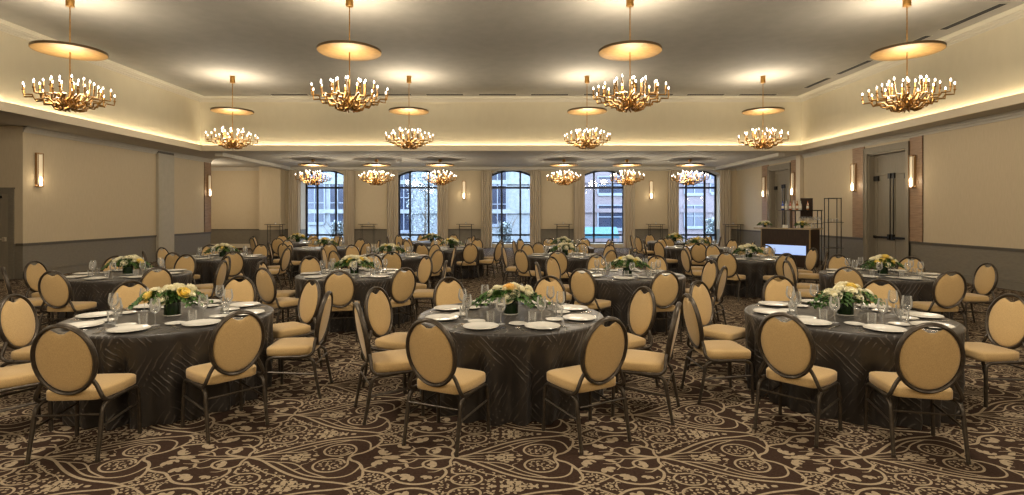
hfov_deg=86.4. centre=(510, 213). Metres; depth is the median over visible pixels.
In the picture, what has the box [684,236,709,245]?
flower arrangement
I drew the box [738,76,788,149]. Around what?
chandelier
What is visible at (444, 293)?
banquet chair
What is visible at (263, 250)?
banquet chair
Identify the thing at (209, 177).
diffuser
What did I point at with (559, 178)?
chandelier
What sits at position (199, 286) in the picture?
banquet chair
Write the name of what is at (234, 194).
wall
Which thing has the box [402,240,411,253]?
banquet chair
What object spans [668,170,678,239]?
curtain
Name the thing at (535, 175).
curtain
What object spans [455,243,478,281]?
banquet chair
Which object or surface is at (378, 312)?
banquet chair
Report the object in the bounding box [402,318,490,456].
banquet chair
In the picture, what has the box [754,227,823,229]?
countertop
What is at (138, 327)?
dinner plate
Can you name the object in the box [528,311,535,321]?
water tumbler
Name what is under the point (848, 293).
flower arrangement
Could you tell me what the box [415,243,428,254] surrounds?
banquet chair
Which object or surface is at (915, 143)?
trim
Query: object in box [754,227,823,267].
bar counter
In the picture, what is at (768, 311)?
dinner plate
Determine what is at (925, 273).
dinner plate
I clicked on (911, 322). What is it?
dinner plate
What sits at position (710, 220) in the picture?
street tree
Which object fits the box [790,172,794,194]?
wall sconce
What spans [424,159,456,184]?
chandelier
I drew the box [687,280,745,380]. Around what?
banquet chair
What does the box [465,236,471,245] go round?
banquet chair
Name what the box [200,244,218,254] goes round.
banquet chair
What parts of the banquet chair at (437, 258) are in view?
backrest, frame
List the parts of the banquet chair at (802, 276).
seat, frame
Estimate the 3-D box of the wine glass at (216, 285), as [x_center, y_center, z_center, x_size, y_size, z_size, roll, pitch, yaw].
[-3.021,0.863,5.657,0.087,0.232,0.087,0,0,0]
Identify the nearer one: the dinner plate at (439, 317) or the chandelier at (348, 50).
the dinner plate at (439, 317)
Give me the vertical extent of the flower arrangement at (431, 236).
0.310 m
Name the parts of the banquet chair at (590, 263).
backrest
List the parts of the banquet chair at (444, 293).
backrest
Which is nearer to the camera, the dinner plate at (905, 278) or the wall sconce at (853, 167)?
the dinner plate at (905, 278)
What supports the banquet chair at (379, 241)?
on the floor
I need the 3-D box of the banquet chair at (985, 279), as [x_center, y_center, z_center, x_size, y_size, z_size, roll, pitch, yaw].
[7.147,1.250,8.466,0.560,0.977,0.500,0,0,2]
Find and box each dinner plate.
[66,275,85,278]
[68,321,104,328]
[73,272,96,274]
[75,311,113,317]
[83,277,108,279]
[106,324,150,332]
[126,275,142,278]
[133,303,162,308]
[168,269,186,271]
[181,319,220,326]
[189,299,220,304]
[230,302,259,306]
[230,309,264,315]
[300,272,320,274]
[304,275,323,277]
[370,275,389,277]
[381,268,397,270]
[425,314,458,320]
[434,305,462,310]
[463,322,498,329]
[473,299,494,304]
[524,321,559,329]
[558,305,587,310]
[563,314,595,320]
[591,268,606,270]
[614,277,634,279]
[663,273,682,275]
[753,308,786,314]
[758,301,787,306]
[798,318,832,325]
[801,299,831,304]
[856,303,890,308]
[862,275,878,277]
[863,324,906,332]
[888,269,905,271]
[897,277,921,279]
[904,312,943,318]
[910,321,954,328]
[918,272,939,274]
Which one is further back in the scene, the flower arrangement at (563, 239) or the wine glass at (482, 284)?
the flower arrangement at (563, 239)
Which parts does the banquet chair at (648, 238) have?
backrest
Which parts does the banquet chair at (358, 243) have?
backrest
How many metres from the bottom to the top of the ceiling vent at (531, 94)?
0.008 m
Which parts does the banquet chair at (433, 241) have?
backrest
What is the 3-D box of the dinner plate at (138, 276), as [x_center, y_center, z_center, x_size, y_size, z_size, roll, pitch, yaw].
[-5.658,0.968,8.267,0.310,0.022,0.310,0,0,44]
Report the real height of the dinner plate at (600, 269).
0.022 m
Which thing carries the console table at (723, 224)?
on the floor
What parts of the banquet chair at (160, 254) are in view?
backrest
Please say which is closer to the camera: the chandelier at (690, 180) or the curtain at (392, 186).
the chandelier at (690, 180)
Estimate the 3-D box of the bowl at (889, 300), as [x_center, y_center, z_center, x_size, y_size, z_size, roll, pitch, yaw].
[3.701,0.811,5.281,0.087,0.128,0.087,0,0,0]
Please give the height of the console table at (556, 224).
1.210 m
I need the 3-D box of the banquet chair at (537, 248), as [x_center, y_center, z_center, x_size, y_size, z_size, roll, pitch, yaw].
[0.855,1.250,14.647,0.500,0.977,0.560,0,0,30]
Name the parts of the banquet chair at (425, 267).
seat, backrest, frame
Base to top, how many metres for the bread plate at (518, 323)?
0.014 m
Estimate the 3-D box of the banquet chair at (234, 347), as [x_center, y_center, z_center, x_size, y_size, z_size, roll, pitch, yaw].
[-2.325,1.250,4.454,0.560,0.977,0.500,0,0,40]
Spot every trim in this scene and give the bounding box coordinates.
[0,4,1023,101]
[0,92,1023,150]
[23,108,1023,170]
[24,232,210,245]
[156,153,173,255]
[157,151,173,155]
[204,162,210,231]
[211,229,735,229]
[215,152,784,169]
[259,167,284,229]
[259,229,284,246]
[736,229,1023,251]
[762,165,768,226]
[791,160,795,227]
[796,155,802,227]
[852,147,864,237]
[909,136,922,241]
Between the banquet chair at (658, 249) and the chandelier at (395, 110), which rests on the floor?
the banquet chair at (658, 249)
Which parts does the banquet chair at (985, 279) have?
leg, leg, seat, rail, backrest, frame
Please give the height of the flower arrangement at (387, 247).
0.301 m
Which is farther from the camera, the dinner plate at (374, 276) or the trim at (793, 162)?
the trim at (793, 162)
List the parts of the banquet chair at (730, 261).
backrest, frame, seat, leg, leg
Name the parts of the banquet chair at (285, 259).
seat, frame, backrest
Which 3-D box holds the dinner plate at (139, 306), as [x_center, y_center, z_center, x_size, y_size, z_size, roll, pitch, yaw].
[-3.775,0.968,5.677,0.310,0.022,0.310,0,0,40]
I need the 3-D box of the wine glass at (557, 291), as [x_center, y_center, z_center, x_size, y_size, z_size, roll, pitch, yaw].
[0.473,0.863,5.207,0.087,0.232,0.087,0,0,0]
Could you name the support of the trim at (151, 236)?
attached to the wall at (89, 191)
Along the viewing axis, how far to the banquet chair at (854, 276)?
7.81 m
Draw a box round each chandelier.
[21,0,115,112]
[205,76,258,149]
[295,159,331,185]
[310,0,388,112]
[360,159,393,185]
[385,76,432,149]
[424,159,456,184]
[547,159,580,185]
[564,76,610,149]
[592,0,669,112]
[610,159,643,184]
[671,159,708,184]
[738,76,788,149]
[861,0,955,112]
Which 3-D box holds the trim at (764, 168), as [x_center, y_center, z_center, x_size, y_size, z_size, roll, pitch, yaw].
[11.385,-0.680,24.410,0.030,2.940,0.620,0,0,0]
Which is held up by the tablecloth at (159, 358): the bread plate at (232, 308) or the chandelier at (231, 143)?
the bread plate at (232, 308)
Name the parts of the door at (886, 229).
latch rod, transom panel, latch rod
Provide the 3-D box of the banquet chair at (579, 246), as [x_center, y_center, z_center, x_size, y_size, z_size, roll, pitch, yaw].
[1.793,1.250,14.515,0.500,0.977,0.560,0,0,-17]
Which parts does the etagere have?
post, post, post, post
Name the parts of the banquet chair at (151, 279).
backrest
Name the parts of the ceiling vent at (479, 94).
frame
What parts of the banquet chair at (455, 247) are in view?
frame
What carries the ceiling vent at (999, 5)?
in the ceiling at (466, 47)
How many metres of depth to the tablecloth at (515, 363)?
4.51 m
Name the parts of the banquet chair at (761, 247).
backrest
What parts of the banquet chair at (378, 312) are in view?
leg, backrest, frame, rail, seat, leg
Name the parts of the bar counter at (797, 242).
light panel, edge trim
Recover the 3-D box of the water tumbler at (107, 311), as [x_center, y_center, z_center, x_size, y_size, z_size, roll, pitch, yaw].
[-3.557,0.926,4.854,0.074,0.105,0.074,0,0,40]
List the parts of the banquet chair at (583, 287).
backrest, frame, seat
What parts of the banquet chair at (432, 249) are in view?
backrest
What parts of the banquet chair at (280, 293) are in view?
frame, backrest, seat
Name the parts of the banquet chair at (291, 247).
seat, frame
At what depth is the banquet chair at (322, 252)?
12.16 m
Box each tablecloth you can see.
[50,301,273,430]
[56,269,191,323]
[192,254,266,295]
[269,241,308,265]
[292,246,358,276]
[295,269,409,331]
[359,254,428,284]
[413,241,457,251]
[418,300,603,425]
[431,247,483,278]
[527,253,603,293]
[546,246,593,253]
[572,269,685,332]
[647,241,684,255]
[665,246,730,277]
[706,255,775,297]
[744,301,965,429]
[819,269,953,319]
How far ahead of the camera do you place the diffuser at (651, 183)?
27.43 m
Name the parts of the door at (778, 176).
transom panel, latch rod, latch rod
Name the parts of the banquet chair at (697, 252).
frame, backrest, seat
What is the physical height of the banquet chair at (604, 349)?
0.977 m
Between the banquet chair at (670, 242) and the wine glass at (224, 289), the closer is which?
the wine glass at (224, 289)
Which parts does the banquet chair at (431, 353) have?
leg, backrest, frame, leg, seat, leg, rail, leg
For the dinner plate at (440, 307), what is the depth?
5.60 m
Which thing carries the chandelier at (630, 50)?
hanging from the ceiling at (466, 47)
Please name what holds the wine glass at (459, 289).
on the tablecloth at (515, 363)
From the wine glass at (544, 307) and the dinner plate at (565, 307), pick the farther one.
the dinner plate at (565, 307)
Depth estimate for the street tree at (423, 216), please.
32.89 m
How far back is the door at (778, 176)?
23.55 m
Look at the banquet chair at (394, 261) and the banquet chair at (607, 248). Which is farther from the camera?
the banquet chair at (607, 248)
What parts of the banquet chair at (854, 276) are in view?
backrest, frame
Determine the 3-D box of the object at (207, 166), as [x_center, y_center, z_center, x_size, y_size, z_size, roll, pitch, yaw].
[-12.885,-0.680,23.150,0.030,2.940,0.500,0,0,0]
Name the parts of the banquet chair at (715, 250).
backrest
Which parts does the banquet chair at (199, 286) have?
seat, frame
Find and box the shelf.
[778,198,822,264]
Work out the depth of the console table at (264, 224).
26.39 m
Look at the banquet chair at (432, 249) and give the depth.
13.57 m
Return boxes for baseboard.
[47,250,200,275]
[211,244,647,247]
[738,244,1023,291]
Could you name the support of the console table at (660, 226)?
on the floor
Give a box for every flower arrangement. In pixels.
[101,255,153,274]
[128,283,213,316]
[203,243,241,256]
[287,233,308,241]
[312,237,338,245]
[329,255,378,273]
[374,243,406,254]
[421,233,441,241]
[439,237,463,248]
[472,282,550,314]
[550,236,574,244]
[550,242,579,255]
[604,255,652,274]
[665,233,685,241]
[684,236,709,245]
[732,243,765,257]
[757,221,771,226]
[793,221,810,227]
[807,281,884,315]
[860,254,906,274]
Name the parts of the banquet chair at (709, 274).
backrest, frame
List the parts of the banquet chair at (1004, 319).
leg, leg, seat, frame, backrest, rail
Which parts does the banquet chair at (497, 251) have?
seat, frame, backrest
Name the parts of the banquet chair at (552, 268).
backrest, frame, seat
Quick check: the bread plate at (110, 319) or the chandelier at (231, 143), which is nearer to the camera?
the bread plate at (110, 319)
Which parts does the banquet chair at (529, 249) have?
backrest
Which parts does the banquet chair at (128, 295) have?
backrest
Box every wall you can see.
[0,31,199,144]
[0,126,10,186]
[11,126,210,278]
[211,168,736,247]
[737,117,1023,281]
[802,17,1023,144]
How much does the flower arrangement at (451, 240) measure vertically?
0.319 m
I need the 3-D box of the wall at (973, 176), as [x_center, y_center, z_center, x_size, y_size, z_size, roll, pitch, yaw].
[11.550,-0.285,11.425,0.300,4.050,32.850,0,0,0]
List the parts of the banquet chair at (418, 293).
leg, seat, frame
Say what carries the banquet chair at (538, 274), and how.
on the floor
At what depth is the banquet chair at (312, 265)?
9.74 m
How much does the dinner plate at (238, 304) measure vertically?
0.022 m
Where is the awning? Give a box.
[585,227,618,241]
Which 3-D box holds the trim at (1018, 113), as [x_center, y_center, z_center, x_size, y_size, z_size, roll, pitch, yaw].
[-1.950,-2.230,11.250,26.700,0.160,32.500,0,0,0]
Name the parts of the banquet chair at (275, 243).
backrest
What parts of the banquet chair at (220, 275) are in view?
seat, frame, backrest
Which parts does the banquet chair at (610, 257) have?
backrest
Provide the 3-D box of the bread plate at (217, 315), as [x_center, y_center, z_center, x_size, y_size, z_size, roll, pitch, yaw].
[-2.756,0.972,5.140,0.164,0.014,0.164,0,0,-5]
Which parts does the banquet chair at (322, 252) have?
frame, backrest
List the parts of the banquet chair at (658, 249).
backrest, frame, seat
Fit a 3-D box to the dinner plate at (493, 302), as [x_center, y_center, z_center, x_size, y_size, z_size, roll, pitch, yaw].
[-0.272,0.968,5.939,0.310,0.022,0.310,0,0,-22]
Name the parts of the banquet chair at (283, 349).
leg, leg, rail, seat, leg, frame, backrest, leg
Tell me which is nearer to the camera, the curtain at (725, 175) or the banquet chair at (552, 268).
the banquet chair at (552, 268)
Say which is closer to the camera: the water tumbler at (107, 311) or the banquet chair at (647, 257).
the water tumbler at (107, 311)
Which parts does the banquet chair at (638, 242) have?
backrest, frame, seat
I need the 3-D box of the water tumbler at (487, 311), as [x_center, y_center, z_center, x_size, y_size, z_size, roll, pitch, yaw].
[-0.180,0.926,4.851,0.074,0.105,0.074,0,0,22]
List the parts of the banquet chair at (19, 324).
backrest, rail, seat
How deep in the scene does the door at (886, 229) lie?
16.79 m
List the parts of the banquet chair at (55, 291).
leg, backrest, frame, seat, rail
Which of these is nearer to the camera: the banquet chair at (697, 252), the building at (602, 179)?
the banquet chair at (697, 252)
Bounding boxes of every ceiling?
[0,0,1023,95]
[0,103,1023,166]
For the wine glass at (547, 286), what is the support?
on the tablecloth at (515, 363)
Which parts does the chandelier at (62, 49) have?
arm, arm, arm, arm, arm, arm, arm, arm, arm, rod, arm, arm, arm, arm, arm, arm, arm, arm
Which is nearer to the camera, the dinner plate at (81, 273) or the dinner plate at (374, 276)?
the dinner plate at (374, 276)
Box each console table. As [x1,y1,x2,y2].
[264,224,285,247]
[361,224,374,248]
[556,224,569,244]
[648,224,662,239]
[723,224,743,246]
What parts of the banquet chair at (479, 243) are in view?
backrest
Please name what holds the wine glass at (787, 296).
on the tablecloth at (853, 353)
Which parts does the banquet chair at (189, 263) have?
backrest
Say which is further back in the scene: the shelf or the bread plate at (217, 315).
the shelf
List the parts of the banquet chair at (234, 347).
leg, rail, leg, seat, frame, backrest, leg, leg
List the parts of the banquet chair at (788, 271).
backrest, frame, seat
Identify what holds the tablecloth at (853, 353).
on the floor
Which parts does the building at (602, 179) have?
glass, glass, glass, glass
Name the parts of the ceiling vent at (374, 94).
frame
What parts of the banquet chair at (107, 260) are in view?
backrest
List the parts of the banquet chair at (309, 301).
leg, seat, rail, frame, backrest, leg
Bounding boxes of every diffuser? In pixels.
[39,154,41,178]
[208,176,210,194]
[650,182,652,197]
[851,165,852,182]
[910,156,913,185]
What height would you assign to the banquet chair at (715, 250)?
0.977 m
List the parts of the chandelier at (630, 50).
arm, arm, arm, arm, arm, arm, arm, rod, arm, arm, arm, arm, arm, arm, arm, arm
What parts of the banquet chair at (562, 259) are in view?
backrest, seat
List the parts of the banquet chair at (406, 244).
backrest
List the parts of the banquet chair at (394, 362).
leg, backrest, frame, leg, seat, rail, leg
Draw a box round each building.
[308,172,529,241]
[585,172,713,241]
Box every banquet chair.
[0,294,38,389]
[0,363,53,431]
[1,267,53,325]
[23,260,53,317]
[24,323,141,464]
[38,270,98,332]
[101,255,121,270]
[108,280,152,309]
[140,267,172,302]
[142,250,147,267]
[156,247,168,267]
[164,252,201,283]
[173,254,196,284]
[180,310,269,443]
[183,260,227,300]
[195,256,230,296]
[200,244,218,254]
[220,251,244,292]
[220,275,256,301]
[250,237,270,261]
[252,244,268,265]
[254,267,298,323]
[256,261,294,321]
[264,291,332,398]
[268,241,289,276]
[268,245,293,285]
[269,248,291,289]
[271,238,282,264]
[273,279,322,376]
[276,235,287,240]
[276,243,300,281]
[282,239,293,260]
[299,256,320,273]
[307,237,318,246]
[308,234,318,239]
[319,243,337,264]
[320,247,346,268]
[323,270,359,341]
[328,250,342,268]
[334,235,339,245]
[338,236,342,245]
[344,244,359,268]
[346,242,371,268]
[353,302,424,424]
[354,238,364,250]
[360,254,383,268]
[362,286,406,393]
[375,239,380,253]
[382,251,402,268]
[389,267,416,333]
[395,235,402,245]
[402,237,414,252]
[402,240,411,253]
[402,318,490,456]
[409,255,433,314]
[411,260,447,322]
[414,249,443,287]
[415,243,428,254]
[417,234,427,240]
[428,244,440,278]
[430,238,442,246]
[432,246,456,288]
[433,277,466,306]
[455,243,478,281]
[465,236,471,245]
[471,238,483,268]
[478,242,502,278]
[483,240,503,273]
[501,246,525,285]
[512,240,517,275]
[514,249,543,285]
[517,239,523,252]
[520,243,533,281]
[533,242,545,252]
[533,275,565,302]
[534,262,571,302]
[542,316,631,454]
[543,238,554,245]
[545,256,569,303]
[547,251,570,283]
[569,268,613,323]
[576,242,588,253]
[578,238,590,246]
[586,254,607,269]
[602,244,615,255]
[604,250,616,268]
[611,302,681,424]
[615,286,658,392]
[630,235,646,259]
[635,236,654,261]
[643,239,656,261]
[644,234,654,260]
[646,255,667,269]
[648,270,682,343]
[653,241,678,272]
[657,238,666,258]
[664,237,674,245]
[680,248,711,293]
[680,293,754,404]
[682,245,703,284]
[682,266,727,331]
[685,259,719,320]
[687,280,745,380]
[689,243,705,278]
[704,235,711,243]
[705,244,720,256]
[716,252,747,301]
[726,239,737,253]
[753,312,842,447]
[756,245,774,255]
[761,253,796,298]
[762,275,798,300]
[782,260,821,299]
[785,255,818,289]
[797,251,827,282]
[798,248,817,283]
[827,254,850,268]
[832,266,865,302]
[862,279,901,308]
[863,322,970,464]
[896,256,925,271]
[910,270,968,341]
[959,262,997,322]
[965,293,1023,407]
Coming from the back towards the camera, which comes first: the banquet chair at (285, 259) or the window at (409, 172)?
the window at (409, 172)
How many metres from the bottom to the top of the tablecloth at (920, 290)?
0.756 m
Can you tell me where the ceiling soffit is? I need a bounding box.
[200,102,801,144]
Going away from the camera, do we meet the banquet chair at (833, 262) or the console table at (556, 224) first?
the banquet chair at (833, 262)
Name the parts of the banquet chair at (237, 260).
frame, backrest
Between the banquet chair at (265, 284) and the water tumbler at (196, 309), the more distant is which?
the banquet chair at (265, 284)
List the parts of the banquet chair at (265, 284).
backrest, frame, leg, seat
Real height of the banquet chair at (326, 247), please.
0.977 m
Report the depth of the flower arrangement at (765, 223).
18.59 m
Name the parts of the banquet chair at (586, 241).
backrest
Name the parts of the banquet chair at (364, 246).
backrest, frame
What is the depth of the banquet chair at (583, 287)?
7.62 m
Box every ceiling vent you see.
[270,94,309,95]
[374,94,411,95]
[426,94,463,95]
[479,94,515,95]
[531,94,568,95]
[583,94,619,95]
[636,94,673,95]
[685,94,724,95]
[737,94,776,95]
[804,78,830,87]
[834,60,873,74]
[913,35,932,40]
[938,3,1008,29]
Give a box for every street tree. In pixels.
[324,219,342,238]
[406,172,436,233]
[492,215,517,241]
[698,215,713,241]
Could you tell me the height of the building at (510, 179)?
6.000 m
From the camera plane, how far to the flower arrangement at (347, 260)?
8.72 m
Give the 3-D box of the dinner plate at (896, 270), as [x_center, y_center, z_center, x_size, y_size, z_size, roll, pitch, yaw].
[6.506,0.968,9.185,0.310,0.022,0.310,0,0,-39]
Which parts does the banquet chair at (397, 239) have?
backrest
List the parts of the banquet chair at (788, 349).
leg, leg, backrest, frame, seat, leg, rail, leg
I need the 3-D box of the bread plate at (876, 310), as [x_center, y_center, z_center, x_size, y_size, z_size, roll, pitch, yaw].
[3.688,0.972,5.434,0.164,0.014,0.164,0,0,-37]
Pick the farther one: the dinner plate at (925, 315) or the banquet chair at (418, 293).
the banquet chair at (418, 293)
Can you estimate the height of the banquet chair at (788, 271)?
0.977 m
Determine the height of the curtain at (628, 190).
3.920 m
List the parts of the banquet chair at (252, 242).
backrest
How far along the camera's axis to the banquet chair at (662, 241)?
16.79 m
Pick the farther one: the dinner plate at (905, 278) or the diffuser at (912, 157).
the diffuser at (912, 157)
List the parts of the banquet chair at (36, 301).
frame, seat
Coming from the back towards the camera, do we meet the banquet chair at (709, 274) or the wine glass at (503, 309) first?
the banquet chair at (709, 274)
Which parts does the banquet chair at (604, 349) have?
leg, rail, leg, seat, leg, frame, backrest, leg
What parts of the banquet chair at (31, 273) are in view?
seat, backrest, frame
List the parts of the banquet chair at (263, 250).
backrest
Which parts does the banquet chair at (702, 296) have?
leg, backrest, frame, rail, seat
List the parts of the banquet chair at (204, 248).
backrest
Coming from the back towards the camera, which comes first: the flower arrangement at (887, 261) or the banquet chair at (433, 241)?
the banquet chair at (433, 241)
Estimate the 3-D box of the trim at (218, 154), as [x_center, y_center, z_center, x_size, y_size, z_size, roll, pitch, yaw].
[-0.425,-2.240,24.040,21.650,0.140,6.680,0,0,0]
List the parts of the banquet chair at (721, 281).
frame, backrest, leg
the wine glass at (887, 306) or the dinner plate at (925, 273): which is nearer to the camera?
the wine glass at (887, 306)
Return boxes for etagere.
[822,198,843,259]
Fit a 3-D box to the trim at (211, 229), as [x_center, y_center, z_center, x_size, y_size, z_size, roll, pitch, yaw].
[-1.970,0.818,27.483,26.660,0.045,0.035,0,0,0]
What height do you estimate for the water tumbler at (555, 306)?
0.105 m
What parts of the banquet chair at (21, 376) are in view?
rail, seat, leg, leg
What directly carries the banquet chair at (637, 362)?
on the floor
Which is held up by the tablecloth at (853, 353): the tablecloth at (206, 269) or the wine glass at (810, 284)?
the wine glass at (810, 284)
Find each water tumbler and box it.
[107,311,116,323]
[138,313,147,324]
[188,309,196,320]
[221,303,229,313]
[487,311,494,322]
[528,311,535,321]
[555,306,562,317]
[788,302,796,313]
[819,309,827,319]
[867,312,876,323]
[895,304,903,315]
[900,310,909,322]
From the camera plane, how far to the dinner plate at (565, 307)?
5.60 m
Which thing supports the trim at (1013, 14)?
attached to the ceiling soffit
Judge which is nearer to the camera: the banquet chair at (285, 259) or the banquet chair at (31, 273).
the banquet chair at (31, 273)
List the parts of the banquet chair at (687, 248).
seat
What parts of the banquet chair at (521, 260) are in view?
backrest, frame, seat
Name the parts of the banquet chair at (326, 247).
backrest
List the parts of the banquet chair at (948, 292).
seat, frame, backrest, leg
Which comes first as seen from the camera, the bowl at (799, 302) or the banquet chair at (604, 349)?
the banquet chair at (604, 349)
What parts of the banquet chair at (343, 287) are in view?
backrest, frame, seat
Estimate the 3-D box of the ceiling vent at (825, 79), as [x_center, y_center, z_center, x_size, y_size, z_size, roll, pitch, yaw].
[10.050,-4.275,17.900,0.200,0.008,1.400,0,0,0]
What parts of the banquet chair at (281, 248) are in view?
backrest, frame, seat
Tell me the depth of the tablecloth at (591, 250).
15.21 m
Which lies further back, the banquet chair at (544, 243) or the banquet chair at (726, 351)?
the banquet chair at (544, 243)
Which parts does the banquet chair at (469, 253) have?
seat, frame, backrest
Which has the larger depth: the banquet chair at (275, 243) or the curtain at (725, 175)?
the curtain at (725, 175)
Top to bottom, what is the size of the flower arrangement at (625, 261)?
0.320 m
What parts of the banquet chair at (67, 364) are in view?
leg, backrest, frame, leg, seat, leg, rail, leg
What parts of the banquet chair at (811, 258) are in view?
seat, backrest, frame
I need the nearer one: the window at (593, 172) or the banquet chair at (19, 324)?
the banquet chair at (19, 324)
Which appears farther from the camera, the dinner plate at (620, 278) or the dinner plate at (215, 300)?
the dinner plate at (620, 278)
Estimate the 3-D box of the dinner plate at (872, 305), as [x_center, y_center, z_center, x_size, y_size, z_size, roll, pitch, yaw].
[3.769,0.968,5.668,0.310,0.022,0.310,0,0,-37]
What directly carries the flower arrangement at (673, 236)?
on the tablecloth at (650, 244)
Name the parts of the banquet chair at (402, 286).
leg, seat, frame, backrest, leg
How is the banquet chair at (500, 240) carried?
on the floor
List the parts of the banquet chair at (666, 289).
frame, backrest, seat, leg, leg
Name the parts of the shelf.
shelf, panel, post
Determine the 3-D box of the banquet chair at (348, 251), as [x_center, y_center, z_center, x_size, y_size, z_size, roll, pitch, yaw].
[-3.706,1.250,13.156,0.560,0.977,0.500,0,0,41]
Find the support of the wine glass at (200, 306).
on the tablecloth at (159, 358)
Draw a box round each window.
[306,171,342,239]
[398,171,436,239]
[492,171,529,242]
[585,171,623,242]
[679,171,715,242]
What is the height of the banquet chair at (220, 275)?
0.977 m
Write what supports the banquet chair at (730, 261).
on the floor
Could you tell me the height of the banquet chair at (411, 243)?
0.977 m
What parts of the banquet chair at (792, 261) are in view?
backrest, frame, seat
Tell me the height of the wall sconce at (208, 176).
0.920 m
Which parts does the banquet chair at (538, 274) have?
backrest, frame, seat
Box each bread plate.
[96,318,117,321]
[115,323,137,326]
[118,311,137,313]
[164,321,185,324]
[203,304,218,306]
[209,314,227,317]
[223,307,239,310]
[451,312,465,315]
[468,319,485,321]
[509,321,526,325]
[546,317,562,320]
[554,310,569,313]
[779,308,794,311]
[792,304,807,306]
[797,316,816,318]
[844,321,864,325]
[871,309,889,311]
[888,322,909,325]
[898,316,918,319]
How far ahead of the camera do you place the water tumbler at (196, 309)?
4.91 m
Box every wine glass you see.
[108,293,118,317]
[110,297,121,324]
[139,287,148,311]
[149,298,160,325]
[198,294,208,308]
[215,285,223,307]
[223,289,232,312]
[458,289,466,312]
[463,294,471,319]
[481,284,488,306]
[496,297,505,324]
[537,296,545,310]
[546,286,554,309]
[556,291,564,315]
[786,286,794,308]
[791,291,801,315]
[809,284,818,306]
[829,296,839,322]
[877,298,888,312]
[888,290,897,314]
[901,295,912,321]
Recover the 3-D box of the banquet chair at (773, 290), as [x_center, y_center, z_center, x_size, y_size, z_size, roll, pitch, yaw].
[3.283,1.250,6.455,0.500,0.977,0.560,0,0,3]
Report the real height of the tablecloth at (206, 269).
0.756 m
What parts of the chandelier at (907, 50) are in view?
arm, arm, arm, arm, arm, arm, arm, arm, arm, rod, arm, arm, arm, arm, arm, arm, arm, arm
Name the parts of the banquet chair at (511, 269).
backrest, frame, seat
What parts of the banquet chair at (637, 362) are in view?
leg, rail, seat, leg, frame, leg, backrest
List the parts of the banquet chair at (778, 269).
seat, backrest, frame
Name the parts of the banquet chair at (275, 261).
frame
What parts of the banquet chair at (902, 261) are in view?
backrest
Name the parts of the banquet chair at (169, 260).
backrest, frame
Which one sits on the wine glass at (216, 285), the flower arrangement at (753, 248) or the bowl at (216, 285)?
the bowl at (216, 285)
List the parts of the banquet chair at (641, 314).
leg, seat, frame, backrest, leg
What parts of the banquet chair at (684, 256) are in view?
backrest, frame, seat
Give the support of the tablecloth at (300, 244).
on the floor
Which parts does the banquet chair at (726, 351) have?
leg, backrest, frame, leg, seat, rail, leg, leg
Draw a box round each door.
[0,187,14,278]
[767,162,790,227]
[863,141,910,268]
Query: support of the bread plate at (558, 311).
on the tablecloth at (515, 363)
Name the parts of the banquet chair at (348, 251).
backrest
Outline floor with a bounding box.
[0,248,1023,494]
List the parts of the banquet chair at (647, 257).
frame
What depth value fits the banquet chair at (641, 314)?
5.60 m
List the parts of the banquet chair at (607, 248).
backrest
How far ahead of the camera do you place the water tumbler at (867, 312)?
4.76 m
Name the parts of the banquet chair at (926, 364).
leg, rail, leg, seat, frame, backrest, leg, leg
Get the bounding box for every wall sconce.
[35,153,43,186]
[207,175,210,195]
[462,181,465,198]
[649,181,652,198]
[762,177,765,196]
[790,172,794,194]
[850,163,856,191]
[908,155,915,187]
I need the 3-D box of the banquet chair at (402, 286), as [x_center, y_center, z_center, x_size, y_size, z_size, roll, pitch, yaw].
[-1.685,1.250,7.925,0.500,0.977,0.560,0,0,-44]
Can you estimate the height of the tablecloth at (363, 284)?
0.756 m
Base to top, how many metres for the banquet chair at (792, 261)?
0.977 m
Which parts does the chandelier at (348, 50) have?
arm, arm, arm, arm, arm, arm, arm, rod, arm, arm, arm, arm, arm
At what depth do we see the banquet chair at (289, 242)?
15.90 m
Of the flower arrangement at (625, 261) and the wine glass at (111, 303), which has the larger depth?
the flower arrangement at (625, 261)
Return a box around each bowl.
[108,293,118,306]
[110,297,121,312]
[149,298,160,312]
[215,285,223,297]
[223,289,232,301]
[458,289,466,301]
[463,294,471,307]
[496,297,505,311]
[546,286,554,298]
[556,291,564,304]
[786,286,794,298]
[791,291,801,304]
[809,284,818,295]
[829,296,839,310]
[888,290,897,303]
[901,295,912,309]
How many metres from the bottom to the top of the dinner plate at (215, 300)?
0.022 m
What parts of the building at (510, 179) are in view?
glass, glass, glass, glass, glass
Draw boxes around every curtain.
[288,170,299,240]
[343,170,353,246]
[387,170,397,243]
[437,170,447,239]
[481,170,491,247]
[530,170,540,246]
[574,170,584,244]
[623,170,634,247]
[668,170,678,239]
[720,170,730,246]
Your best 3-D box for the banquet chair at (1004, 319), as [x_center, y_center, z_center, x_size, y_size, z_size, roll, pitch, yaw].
[4.502,1.250,5.145,0.560,0.977,0.500,0,0,-5]
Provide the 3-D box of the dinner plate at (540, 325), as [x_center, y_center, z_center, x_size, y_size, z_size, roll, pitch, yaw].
[0.269,0.968,4.670,0.310,0.022,0.310,0,0,-23]
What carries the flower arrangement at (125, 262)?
on the tablecloth at (98, 291)
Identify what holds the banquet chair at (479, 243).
on the floor
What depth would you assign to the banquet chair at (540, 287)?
6.63 m
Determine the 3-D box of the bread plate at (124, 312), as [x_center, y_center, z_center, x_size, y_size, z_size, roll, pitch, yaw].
[-3.744,0.972,5.321,0.164,0.014,0.164,0,0,-5]

